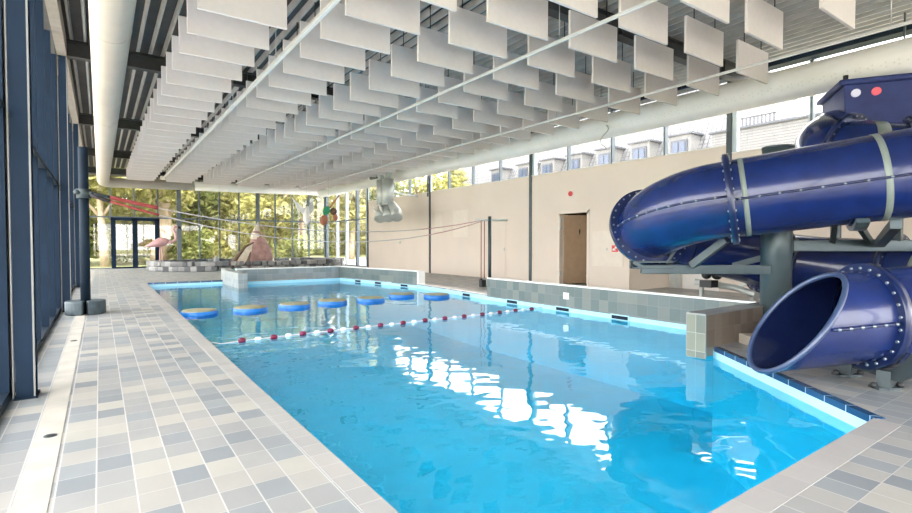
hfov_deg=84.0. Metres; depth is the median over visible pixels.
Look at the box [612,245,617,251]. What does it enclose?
fire sign
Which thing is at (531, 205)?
wall
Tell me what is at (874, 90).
lamp
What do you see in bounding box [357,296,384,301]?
pad
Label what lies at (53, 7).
beam
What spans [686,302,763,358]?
wall
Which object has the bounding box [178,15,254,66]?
acoustic baffle
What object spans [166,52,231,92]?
ceiling panel
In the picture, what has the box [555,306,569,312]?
inlet
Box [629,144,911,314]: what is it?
slide support structure
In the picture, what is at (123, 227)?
tree
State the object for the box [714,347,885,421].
pool edge
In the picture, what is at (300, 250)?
bush
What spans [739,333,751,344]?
plinth block
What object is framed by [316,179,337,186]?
ceiling baffle
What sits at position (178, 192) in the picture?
window
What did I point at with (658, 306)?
wall
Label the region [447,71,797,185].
window
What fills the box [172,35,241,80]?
ceiling panel
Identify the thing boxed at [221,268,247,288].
pier
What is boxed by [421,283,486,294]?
pool edge
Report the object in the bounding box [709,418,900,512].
pool edge
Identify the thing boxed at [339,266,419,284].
wall
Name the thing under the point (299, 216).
tree
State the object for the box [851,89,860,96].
lamp
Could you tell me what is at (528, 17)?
ceiling panel
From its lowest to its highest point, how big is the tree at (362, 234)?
12.685 m
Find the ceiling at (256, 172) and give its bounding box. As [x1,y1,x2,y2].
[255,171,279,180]
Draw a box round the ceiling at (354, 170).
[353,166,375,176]
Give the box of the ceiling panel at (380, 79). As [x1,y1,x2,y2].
[369,53,419,98]
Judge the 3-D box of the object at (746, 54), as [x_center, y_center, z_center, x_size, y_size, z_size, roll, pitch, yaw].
[5.097,-3.512,8.704,1.070,0.905,0.040,-1,2,-35]
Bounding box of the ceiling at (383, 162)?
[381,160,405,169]
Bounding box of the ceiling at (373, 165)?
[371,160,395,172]
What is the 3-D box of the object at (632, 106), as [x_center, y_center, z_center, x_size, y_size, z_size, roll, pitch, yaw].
[3.603,-3.567,10.829,1.070,0.905,0.040,-1,2,-35]
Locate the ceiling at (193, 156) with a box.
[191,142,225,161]
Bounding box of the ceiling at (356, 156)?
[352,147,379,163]
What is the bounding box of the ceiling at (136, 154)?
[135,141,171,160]
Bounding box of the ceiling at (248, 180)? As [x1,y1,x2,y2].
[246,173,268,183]
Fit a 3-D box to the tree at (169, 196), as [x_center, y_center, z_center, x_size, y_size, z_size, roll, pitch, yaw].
[-18.086,-4.372,31.532,6.484,9.800,6.688,0,2,17]
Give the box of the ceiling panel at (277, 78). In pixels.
[269,39,326,95]
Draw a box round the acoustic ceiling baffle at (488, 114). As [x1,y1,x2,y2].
[473,96,508,126]
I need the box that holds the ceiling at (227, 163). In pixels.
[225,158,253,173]
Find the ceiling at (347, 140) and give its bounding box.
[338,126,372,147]
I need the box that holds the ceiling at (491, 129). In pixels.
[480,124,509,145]
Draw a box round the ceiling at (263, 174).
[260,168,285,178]
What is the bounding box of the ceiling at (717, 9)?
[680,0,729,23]
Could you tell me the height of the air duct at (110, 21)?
1.069 m
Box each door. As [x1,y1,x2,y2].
[111,217,159,268]
[491,221,505,278]
[557,210,588,285]
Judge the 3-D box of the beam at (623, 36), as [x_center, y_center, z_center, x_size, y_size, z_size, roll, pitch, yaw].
[1.346,-3.752,7.452,12.120,0.300,0.180,-1,2,-35]
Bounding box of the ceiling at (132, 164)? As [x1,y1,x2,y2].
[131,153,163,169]
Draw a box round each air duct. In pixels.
[88,0,193,190]
[194,182,317,194]
[317,12,911,196]
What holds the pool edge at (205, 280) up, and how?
on the floor
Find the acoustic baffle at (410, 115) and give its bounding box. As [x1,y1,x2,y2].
[397,96,436,125]
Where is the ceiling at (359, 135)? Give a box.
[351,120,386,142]
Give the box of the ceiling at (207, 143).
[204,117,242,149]
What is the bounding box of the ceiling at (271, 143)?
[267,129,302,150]
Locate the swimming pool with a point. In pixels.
(430, 425)
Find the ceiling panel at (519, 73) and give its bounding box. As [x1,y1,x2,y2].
[493,51,538,89]
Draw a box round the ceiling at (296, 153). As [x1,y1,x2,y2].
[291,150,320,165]
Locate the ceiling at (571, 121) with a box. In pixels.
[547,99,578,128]
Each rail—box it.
[160,0,340,179]
[235,0,657,183]
[301,0,911,188]
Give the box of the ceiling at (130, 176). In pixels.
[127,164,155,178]
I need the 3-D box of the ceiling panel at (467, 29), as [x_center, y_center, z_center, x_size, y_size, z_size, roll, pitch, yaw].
[0.337,-3.480,7.477,1.070,0.905,0.040,-1,2,-35]
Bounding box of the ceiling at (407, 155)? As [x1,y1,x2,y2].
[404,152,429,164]
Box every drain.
[10,270,93,512]
[43,433,56,437]
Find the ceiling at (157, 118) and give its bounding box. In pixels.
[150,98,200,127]
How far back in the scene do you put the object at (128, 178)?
22.63 m
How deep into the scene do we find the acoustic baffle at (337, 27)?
7.24 m
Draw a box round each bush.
[90,226,149,263]
[117,227,174,260]
[167,226,217,259]
[195,220,267,258]
[208,224,251,257]
[269,232,316,257]
[278,219,335,257]
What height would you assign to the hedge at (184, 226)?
6.166 m
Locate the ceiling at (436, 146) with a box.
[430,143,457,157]
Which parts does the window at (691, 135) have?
pane, pane, pane, pane, pane, pane, pane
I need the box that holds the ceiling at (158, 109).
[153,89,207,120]
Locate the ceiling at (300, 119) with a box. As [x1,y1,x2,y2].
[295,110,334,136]
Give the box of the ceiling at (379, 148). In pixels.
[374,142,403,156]
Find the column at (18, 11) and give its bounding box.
[1,0,39,400]
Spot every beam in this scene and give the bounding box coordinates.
[45,0,83,146]
[54,39,534,132]
[71,113,258,142]
[88,148,216,165]
[88,166,268,184]
[89,173,298,186]
[547,0,747,81]
[554,24,911,125]
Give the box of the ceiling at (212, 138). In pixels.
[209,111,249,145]
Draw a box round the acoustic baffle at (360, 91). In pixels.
[350,62,397,107]
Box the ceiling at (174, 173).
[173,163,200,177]
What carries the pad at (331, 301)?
on the pool water
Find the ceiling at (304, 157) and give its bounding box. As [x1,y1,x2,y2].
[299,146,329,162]
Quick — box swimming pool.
[150,278,866,512]
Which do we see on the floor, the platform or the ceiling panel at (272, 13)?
the platform
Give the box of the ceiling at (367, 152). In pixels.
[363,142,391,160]
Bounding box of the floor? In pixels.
[0,263,911,512]
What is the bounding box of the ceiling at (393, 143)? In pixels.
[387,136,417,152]
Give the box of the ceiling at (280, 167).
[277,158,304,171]
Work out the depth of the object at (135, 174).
21.22 m
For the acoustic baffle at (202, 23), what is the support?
hanging from the ceiling at (805, 26)
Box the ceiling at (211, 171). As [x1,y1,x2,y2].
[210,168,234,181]
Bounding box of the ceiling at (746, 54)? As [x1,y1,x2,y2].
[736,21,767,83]
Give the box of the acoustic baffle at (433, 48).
[417,6,472,74]
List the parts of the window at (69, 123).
sill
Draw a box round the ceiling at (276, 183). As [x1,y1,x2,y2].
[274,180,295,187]
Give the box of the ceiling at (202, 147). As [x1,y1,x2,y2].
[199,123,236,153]
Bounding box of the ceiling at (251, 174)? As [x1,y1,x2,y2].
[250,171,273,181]
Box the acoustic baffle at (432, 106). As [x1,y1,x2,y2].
[416,84,457,118]
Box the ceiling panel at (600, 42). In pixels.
[568,1,616,62]
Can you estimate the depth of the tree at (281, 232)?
46.55 m
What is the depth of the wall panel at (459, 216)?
19.71 m
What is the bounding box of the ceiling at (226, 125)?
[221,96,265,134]
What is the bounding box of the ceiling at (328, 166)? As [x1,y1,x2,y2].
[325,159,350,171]
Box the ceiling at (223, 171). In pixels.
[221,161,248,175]
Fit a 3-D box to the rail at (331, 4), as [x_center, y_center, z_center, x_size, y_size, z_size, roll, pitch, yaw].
[-5.615,-3.576,11.867,0.180,1.000,24.820,-1,2,-35]
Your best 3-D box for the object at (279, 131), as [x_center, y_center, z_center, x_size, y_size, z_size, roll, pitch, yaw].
[-4.642,-3.662,14.559,1.070,0.905,0.040,-1,2,-35]
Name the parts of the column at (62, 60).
jamb panel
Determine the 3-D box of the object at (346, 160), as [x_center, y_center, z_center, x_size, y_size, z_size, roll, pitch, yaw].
[-3.632,-3.762,18.443,1.070,0.905,0.040,-1,2,-35]
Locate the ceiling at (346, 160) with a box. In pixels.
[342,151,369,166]
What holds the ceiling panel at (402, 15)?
hanging from the ceiling at (805, 26)
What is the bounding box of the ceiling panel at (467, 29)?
[448,0,506,58]
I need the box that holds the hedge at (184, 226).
[90,203,365,257]
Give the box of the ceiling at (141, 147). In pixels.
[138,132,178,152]
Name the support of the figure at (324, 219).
hanging from the ceiling at (805, 26)
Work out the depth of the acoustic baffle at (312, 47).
7.93 m
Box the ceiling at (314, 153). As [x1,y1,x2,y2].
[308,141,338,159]
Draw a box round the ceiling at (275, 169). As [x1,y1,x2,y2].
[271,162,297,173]
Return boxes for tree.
[89,166,163,266]
[89,178,155,258]
[89,198,97,219]
[103,171,196,259]
[148,209,215,258]
[172,191,234,258]
[209,192,307,238]
[217,193,304,244]
[267,195,329,242]
[310,186,376,259]
[311,195,372,255]
[341,178,416,232]
[396,173,442,194]
[418,168,471,192]
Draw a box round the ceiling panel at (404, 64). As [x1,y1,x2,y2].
[391,31,443,87]
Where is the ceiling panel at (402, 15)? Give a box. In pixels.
[345,0,419,35]
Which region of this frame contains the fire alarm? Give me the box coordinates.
[568,190,573,196]
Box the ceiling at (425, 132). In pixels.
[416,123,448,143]
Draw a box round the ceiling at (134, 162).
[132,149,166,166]
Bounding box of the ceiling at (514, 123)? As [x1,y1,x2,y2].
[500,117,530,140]
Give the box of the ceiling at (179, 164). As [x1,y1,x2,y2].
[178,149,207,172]
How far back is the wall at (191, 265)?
23.12 m
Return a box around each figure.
[292,198,313,225]
[320,179,338,224]
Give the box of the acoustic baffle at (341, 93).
[333,83,379,116]
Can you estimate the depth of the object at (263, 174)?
21.69 m
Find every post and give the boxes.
[64,146,106,315]
[475,216,507,286]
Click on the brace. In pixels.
(753, 294)
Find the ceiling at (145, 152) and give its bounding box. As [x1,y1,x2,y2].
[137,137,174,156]
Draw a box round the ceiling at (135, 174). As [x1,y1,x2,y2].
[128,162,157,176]
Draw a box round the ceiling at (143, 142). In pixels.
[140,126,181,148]
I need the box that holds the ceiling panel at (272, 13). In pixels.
[197,0,286,29]
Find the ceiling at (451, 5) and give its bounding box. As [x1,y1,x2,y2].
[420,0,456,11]
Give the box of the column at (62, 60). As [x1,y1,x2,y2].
[55,54,71,311]
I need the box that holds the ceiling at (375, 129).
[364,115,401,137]
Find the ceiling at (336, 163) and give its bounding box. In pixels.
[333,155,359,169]
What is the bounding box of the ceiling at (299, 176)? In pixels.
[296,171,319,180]
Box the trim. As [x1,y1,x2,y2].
[417,270,424,283]
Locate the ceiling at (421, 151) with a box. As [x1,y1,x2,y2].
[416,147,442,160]
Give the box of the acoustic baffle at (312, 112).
[306,100,348,130]
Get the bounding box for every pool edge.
[139,283,398,512]
[148,280,222,284]
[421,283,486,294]
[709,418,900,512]
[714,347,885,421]
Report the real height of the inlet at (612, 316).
0.104 m
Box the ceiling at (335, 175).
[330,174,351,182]
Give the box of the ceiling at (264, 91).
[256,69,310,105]
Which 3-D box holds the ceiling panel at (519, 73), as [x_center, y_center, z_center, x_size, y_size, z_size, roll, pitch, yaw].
[1.083,-3.521,9.059,1.070,0.905,0.040,-1,2,-35]
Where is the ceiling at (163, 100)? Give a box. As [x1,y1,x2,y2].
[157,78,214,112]
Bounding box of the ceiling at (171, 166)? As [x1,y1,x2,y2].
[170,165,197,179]
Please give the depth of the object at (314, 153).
16.72 m
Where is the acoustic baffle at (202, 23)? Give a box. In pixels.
[187,0,268,50]
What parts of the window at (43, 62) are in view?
sill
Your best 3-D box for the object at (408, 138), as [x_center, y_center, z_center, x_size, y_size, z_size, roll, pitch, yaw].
[-1.143,-3.671,14.902,1.070,0.905,0.040,-1,2,-35]
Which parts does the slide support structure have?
arm, arm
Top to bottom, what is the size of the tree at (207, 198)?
10.089 m
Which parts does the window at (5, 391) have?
sill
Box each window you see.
[0,0,10,417]
[3,0,60,395]
[56,63,74,310]
[72,136,75,265]
[89,175,325,268]
[325,188,368,266]
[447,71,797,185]
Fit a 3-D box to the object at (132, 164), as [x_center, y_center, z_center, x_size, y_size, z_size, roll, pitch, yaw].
[-11.648,-3.780,19.161,1.070,0.905,0.040,-1,2,-35]
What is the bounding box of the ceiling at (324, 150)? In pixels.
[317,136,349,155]
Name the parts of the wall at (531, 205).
wall post, wall post, wall post, wall post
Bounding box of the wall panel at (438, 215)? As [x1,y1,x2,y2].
[435,212,441,231]
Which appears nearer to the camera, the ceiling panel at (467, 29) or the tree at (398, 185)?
the ceiling panel at (467, 29)
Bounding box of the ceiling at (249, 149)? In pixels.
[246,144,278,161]
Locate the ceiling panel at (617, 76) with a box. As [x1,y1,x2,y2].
[591,43,630,92]
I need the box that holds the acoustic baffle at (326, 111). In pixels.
[319,95,362,123]
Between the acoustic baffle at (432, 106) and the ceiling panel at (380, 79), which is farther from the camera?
the acoustic baffle at (432, 106)
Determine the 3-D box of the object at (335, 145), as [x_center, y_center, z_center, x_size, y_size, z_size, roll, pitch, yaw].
[-3.399,-3.685,15.433,1.070,0.905,0.040,-1,2,-35]
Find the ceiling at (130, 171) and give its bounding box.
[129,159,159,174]
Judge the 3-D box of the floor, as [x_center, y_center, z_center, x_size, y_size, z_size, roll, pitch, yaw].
[-2.362,0.893,14.502,14.420,0.030,34.800,-1,2,-35]
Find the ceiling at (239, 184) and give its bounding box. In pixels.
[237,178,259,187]
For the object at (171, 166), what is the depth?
22.05 m
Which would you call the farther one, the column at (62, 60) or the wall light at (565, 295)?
the wall light at (565, 295)
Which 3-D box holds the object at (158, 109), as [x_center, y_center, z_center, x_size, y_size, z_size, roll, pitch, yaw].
[-6.170,-3.580,11.370,1.070,0.905,0.040,-1,2,-35]
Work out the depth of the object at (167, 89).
9.89 m
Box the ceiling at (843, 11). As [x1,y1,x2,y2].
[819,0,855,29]
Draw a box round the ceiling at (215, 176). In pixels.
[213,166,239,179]
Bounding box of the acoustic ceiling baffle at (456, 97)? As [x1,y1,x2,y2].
[438,69,480,109]
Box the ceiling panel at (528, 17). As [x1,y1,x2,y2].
[486,0,547,40]
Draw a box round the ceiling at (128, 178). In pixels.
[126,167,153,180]
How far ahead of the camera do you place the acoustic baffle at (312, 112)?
12.28 m
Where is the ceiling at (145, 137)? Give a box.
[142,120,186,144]
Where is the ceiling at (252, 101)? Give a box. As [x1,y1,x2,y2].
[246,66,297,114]
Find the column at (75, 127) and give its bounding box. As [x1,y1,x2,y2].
[72,123,79,286]
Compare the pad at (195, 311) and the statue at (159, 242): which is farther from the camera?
the statue at (159, 242)
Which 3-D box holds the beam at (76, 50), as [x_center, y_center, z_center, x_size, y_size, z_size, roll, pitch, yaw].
[-2.306,-3.886,12.646,12.120,0.300,0.180,-1,2,-35]
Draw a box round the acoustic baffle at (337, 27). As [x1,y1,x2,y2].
[320,0,389,54]
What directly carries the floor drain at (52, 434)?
on the drain at (33, 492)
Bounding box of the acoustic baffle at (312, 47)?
[300,2,364,70]
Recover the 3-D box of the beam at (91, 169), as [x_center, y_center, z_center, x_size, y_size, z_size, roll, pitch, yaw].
[-12.914,-4.273,27.736,12.120,0.300,0.180,-1,2,-35]
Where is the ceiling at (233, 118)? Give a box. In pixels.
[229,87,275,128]
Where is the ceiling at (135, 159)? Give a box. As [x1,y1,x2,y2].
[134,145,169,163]
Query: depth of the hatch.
14.09 m
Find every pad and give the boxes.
[180,308,217,315]
[233,305,267,312]
[278,301,310,308]
[317,298,346,304]
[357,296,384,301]
[389,292,414,297]
[424,293,449,297]
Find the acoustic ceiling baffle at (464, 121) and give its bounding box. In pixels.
[452,107,486,133]
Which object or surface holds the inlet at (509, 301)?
attached to the swimming pool
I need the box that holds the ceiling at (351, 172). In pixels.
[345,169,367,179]
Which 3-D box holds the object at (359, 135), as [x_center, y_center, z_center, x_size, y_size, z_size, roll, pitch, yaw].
[-2.403,-3.648,14.017,1.070,0.905,0.040,-1,2,-35]
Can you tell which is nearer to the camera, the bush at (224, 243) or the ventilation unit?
the ventilation unit
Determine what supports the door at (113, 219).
attached to the window at (178, 192)
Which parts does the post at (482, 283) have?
cross arm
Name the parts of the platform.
leg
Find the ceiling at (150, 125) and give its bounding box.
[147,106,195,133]
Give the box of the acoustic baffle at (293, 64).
[283,22,344,83]
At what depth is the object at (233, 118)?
12.17 m
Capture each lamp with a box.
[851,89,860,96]
[871,87,881,94]
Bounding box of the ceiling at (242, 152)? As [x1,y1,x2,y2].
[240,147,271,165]
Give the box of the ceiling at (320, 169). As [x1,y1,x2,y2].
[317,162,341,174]
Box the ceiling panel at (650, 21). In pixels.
[618,0,667,45]
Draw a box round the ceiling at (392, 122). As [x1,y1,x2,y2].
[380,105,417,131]
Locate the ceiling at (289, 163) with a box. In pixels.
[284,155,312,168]
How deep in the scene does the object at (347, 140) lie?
14.61 m
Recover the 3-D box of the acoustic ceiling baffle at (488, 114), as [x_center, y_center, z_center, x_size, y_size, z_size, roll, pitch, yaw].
[0.849,-3.598,12.069,1.070,0.905,0.040,-1,2,-35]
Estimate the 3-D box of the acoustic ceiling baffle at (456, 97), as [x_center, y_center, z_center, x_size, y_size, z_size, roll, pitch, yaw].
[0.087,-3.557,10.475,1.070,0.905,0.040,-1,2,-35]
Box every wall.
[146,257,343,271]
[235,266,338,280]
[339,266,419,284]
[367,81,911,292]
[487,277,759,324]
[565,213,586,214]
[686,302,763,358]
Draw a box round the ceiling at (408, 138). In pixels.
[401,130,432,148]
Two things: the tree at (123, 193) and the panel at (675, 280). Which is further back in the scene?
the tree at (123, 193)
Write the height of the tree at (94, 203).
8.759 m
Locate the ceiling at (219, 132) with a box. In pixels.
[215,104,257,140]
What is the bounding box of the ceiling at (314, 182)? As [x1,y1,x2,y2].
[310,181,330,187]
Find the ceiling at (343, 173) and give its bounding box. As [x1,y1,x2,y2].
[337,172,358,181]
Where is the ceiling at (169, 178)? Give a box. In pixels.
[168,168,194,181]
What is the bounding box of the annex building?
[708,111,822,150]
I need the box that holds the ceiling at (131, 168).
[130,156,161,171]
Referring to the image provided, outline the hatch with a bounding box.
[592,231,622,266]
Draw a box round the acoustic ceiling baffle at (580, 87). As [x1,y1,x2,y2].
[555,56,593,103]
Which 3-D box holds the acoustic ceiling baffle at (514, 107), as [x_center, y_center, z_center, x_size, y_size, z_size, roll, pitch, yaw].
[1.347,-3.580,11.360,1.070,0.905,0.040,-1,2,-35]
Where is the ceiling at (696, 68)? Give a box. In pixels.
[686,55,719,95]
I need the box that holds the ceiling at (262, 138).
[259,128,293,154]
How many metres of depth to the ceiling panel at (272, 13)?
6.47 m
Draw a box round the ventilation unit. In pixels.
[369,172,417,222]
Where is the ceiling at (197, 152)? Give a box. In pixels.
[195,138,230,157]
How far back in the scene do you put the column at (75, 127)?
14.39 m
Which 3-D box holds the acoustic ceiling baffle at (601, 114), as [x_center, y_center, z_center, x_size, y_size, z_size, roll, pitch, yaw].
[3.105,-3.585,11.537,1.070,0.905,0.040,-1,2,-35]
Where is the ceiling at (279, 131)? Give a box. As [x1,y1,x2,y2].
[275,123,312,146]
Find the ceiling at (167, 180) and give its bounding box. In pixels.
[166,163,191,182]
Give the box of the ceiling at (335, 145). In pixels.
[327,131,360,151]
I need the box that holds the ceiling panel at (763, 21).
[744,0,782,49]
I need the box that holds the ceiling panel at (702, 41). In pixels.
[684,9,723,66]
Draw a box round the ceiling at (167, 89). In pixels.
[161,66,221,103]
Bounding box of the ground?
[90,254,365,267]
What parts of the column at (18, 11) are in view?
jamb panel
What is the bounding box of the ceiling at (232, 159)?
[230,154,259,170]
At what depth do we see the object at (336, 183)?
24.18 m
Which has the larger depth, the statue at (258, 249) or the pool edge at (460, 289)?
the statue at (258, 249)
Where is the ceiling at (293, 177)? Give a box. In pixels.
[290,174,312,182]
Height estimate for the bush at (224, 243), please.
2.816 m
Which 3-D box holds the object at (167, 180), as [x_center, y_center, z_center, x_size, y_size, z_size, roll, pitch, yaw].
[-12.886,-3.894,23.582,1.070,0.905,0.040,-1,2,-35]
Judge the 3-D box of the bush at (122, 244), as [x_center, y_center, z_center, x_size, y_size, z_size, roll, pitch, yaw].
[-21.228,-0.695,32.314,3.246,2.486,3.789,-1,2,-28]
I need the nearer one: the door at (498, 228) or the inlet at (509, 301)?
the inlet at (509, 301)
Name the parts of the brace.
leg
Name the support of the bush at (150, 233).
on the ground
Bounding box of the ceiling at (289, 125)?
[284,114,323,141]
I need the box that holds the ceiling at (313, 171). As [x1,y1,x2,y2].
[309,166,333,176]
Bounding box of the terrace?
[273,257,365,262]
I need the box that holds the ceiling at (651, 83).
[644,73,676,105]
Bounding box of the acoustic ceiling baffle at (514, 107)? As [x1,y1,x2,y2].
[497,91,533,119]
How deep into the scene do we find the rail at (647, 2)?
7.96 m
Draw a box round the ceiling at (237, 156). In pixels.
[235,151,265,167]
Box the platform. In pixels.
[816,73,911,237]
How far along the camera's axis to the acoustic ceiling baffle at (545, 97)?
10.64 m
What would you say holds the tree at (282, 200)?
on the ground
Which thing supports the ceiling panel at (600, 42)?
hanging from the ceiling at (805, 26)
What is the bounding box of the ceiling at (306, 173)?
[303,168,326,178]
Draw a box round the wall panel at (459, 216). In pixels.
[453,209,467,236]
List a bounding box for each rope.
[90,194,484,241]
[92,191,481,231]
[211,307,541,343]
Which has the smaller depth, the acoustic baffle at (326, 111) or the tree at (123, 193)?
the acoustic baffle at (326, 111)
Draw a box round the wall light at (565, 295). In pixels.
[563,292,568,298]
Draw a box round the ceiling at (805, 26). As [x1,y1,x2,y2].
[43,0,911,170]
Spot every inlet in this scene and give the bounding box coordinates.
[462,292,470,296]
[506,299,517,304]
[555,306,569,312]
[610,313,628,320]
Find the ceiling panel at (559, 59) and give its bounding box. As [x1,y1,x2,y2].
[527,22,574,77]
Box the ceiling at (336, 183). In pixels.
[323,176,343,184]
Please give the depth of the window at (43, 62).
7.11 m
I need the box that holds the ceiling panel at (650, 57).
[634,35,673,80]
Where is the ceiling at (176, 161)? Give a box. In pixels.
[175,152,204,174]
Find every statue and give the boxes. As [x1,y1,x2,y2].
[145,226,181,260]
[230,222,272,267]
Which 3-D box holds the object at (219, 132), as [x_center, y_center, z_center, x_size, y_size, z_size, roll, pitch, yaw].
[-5.914,-3.639,13.666,1.070,0.905,0.040,-1,2,-35]
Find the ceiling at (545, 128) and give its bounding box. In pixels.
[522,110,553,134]
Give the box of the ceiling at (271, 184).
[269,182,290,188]
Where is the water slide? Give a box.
[609,110,911,390]
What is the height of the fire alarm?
0.200 m
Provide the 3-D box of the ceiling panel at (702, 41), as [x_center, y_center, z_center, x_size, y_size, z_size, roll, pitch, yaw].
[3.837,-3.489,7.819,1.070,0.905,0.040,-1,2,-35]
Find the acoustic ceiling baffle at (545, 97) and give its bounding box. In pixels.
[524,81,561,112]
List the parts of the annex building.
railing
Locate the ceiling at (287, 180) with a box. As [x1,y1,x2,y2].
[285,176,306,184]
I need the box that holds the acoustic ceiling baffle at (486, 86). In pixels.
[463,64,507,100]
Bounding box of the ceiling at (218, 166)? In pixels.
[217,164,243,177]
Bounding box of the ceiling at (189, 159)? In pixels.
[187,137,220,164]
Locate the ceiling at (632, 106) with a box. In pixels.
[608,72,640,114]
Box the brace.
[694,274,759,300]
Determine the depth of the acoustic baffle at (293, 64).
8.64 m
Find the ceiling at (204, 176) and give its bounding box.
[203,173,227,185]
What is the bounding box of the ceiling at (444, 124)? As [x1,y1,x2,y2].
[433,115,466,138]
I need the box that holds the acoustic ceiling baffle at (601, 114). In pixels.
[576,95,607,121]
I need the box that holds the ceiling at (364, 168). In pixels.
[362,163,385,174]

